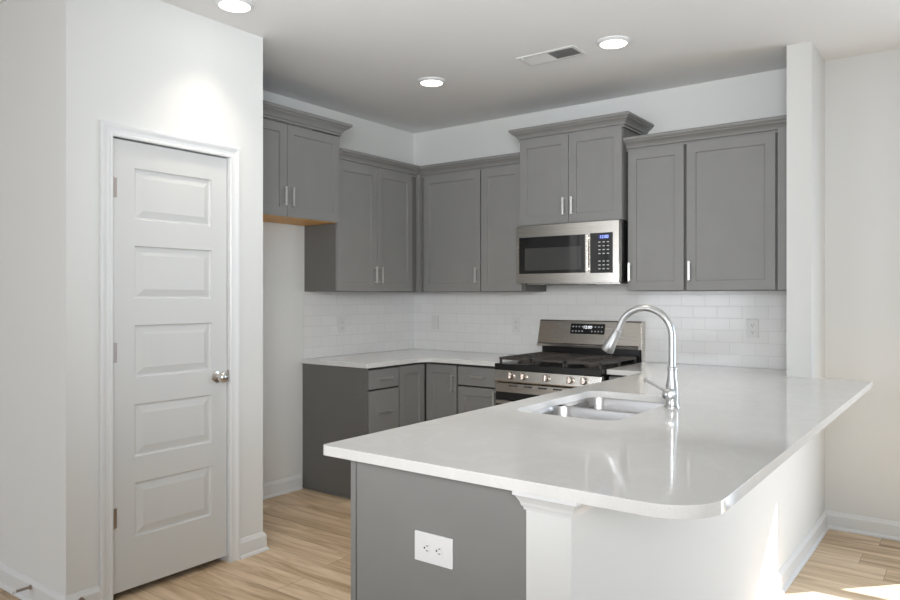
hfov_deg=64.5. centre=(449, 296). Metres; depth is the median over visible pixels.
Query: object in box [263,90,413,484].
wall
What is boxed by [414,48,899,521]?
wall
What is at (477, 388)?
base cabinet
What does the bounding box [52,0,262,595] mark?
wall
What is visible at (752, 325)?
electrical outlet
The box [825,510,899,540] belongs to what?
baseboard
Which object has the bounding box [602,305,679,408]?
faucet
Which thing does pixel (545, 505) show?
trim
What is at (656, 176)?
upper cabinet
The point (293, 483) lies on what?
baseboard
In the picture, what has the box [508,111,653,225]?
upper cabinet
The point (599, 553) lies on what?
wall
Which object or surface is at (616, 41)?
recessed light
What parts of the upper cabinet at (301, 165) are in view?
door, handle, handle, underside panel, crown moulding, door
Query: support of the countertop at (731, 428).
on the base cabinet at (583, 404)
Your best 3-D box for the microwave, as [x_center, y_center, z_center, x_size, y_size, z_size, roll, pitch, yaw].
[0.885,-0.284,4.889,0.755,0.408,0.442,0,0,37]
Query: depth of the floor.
3.54 m
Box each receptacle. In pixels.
[422,542,430,554]
[434,545,442,557]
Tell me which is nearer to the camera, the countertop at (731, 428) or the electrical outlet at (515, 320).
the countertop at (731, 428)
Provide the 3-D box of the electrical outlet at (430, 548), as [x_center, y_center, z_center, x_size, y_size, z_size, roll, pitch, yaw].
[-0.045,0.676,1.909,0.128,0.080,0.008,0,0,37]
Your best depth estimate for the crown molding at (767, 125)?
4.26 m
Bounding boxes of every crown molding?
[339,148,519,177]
[623,115,786,151]
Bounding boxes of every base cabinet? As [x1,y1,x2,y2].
[302,363,398,498]
[351,460,525,599]
[396,362,459,426]
[458,364,497,413]
[541,401,593,414]
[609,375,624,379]
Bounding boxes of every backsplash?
[303,291,413,358]
[414,291,786,369]
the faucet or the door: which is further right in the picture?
the faucet
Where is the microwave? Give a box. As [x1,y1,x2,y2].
[517,220,627,284]
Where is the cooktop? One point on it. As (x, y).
(528, 368)
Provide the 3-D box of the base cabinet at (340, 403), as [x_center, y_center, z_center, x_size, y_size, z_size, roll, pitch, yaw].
[-0.689,0.914,4.998,0.650,0.883,0.338,0,0,37]
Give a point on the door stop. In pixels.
(29, 587)
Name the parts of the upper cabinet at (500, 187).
door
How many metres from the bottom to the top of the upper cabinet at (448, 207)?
0.917 m
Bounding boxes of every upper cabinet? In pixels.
[263,100,352,225]
[304,161,415,291]
[416,170,481,291]
[481,165,545,291]
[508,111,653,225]
[628,144,685,290]
[686,127,786,290]
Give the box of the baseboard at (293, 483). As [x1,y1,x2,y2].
[263,474,302,499]
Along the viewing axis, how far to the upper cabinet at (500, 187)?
5.17 m
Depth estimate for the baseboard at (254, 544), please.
3.75 m
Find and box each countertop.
[301,349,517,368]
[323,362,871,518]
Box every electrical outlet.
[338,317,345,332]
[415,530,452,569]
[512,317,519,331]
[746,319,758,337]
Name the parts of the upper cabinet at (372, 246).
door, handle, handle, door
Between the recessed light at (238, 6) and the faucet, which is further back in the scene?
the recessed light at (238, 6)
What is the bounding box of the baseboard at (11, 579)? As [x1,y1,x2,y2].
[0,562,99,599]
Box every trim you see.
[99,120,239,599]
[512,491,594,518]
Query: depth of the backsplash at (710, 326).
4.84 m
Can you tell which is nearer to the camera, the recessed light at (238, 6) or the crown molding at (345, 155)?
the recessed light at (238, 6)
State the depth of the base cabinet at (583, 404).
3.27 m
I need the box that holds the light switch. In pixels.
[432,315,438,329]
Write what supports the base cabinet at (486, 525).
on the floor
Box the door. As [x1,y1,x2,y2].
[113,138,228,593]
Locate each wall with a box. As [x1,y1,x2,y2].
[0,0,51,587]
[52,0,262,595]
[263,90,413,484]
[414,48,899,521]
[526,41,828,599]
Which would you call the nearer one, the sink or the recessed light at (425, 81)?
the sink
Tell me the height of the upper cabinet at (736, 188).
0.917 m
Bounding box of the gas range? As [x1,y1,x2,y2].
[494,319,644,405]
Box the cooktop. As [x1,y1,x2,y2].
[495,360,641,376]
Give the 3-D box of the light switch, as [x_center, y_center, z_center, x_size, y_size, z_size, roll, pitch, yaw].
[-0.124,0.213,5.908,0.072,0.116,0.009,0,0,37]
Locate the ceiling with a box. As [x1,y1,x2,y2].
[0,0,899,133]
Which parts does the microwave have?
door glass, door, handle, control panel, frame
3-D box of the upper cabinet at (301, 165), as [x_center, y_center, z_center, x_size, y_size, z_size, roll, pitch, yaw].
[-1.132,-0.840,4.596,0.416,0.674,1.006,0,0,37]
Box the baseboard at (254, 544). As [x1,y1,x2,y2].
[240,531,268,559]
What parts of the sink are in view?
bowl, bowl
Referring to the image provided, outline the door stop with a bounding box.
[11,585,31,594]
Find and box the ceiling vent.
[516,45,586,66]
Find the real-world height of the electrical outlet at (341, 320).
0.116 m
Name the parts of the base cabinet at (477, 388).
handle, door, drawer, handle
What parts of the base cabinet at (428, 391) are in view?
door, door, handle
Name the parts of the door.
handle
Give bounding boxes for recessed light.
[214,0,254,12]
[417,77,445,86]
[596,35,630,48]
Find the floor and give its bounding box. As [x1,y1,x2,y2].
[0,488,899,599]
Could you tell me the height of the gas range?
1.188 m
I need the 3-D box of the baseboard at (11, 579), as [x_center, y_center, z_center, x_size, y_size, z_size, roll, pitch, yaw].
[-3.124,1.305,4.191,3.904,0.100,0.170,0,0,37]
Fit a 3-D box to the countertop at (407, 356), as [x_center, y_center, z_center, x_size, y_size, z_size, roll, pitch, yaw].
[-0.174,0.456,5.180,1.262,0.030,1.250,0,0,37]
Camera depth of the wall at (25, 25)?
3.21 m
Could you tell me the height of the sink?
0.189 m
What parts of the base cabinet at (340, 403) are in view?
panel, drawer, drawer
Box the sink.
[531,397,665,419]
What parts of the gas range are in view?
handle, knob, knob, oven door, knob, control panel, knob, knob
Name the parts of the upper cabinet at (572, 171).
door, handle, handle, crown moulding, door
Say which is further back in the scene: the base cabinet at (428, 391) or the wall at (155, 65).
the base cabinet at (428, 391)
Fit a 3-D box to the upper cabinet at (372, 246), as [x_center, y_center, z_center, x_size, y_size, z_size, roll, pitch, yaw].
[-0.630,-0.496,5.322,0.360,0.917,0.879,0,0,37]
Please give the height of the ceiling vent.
0.016 m
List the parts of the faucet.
spout, lever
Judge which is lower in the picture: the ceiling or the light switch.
the light switch
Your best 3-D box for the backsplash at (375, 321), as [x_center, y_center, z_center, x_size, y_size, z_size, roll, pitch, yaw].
[-0.673,0.202,5.562,0.008,0.478,1.234,0,0,37]

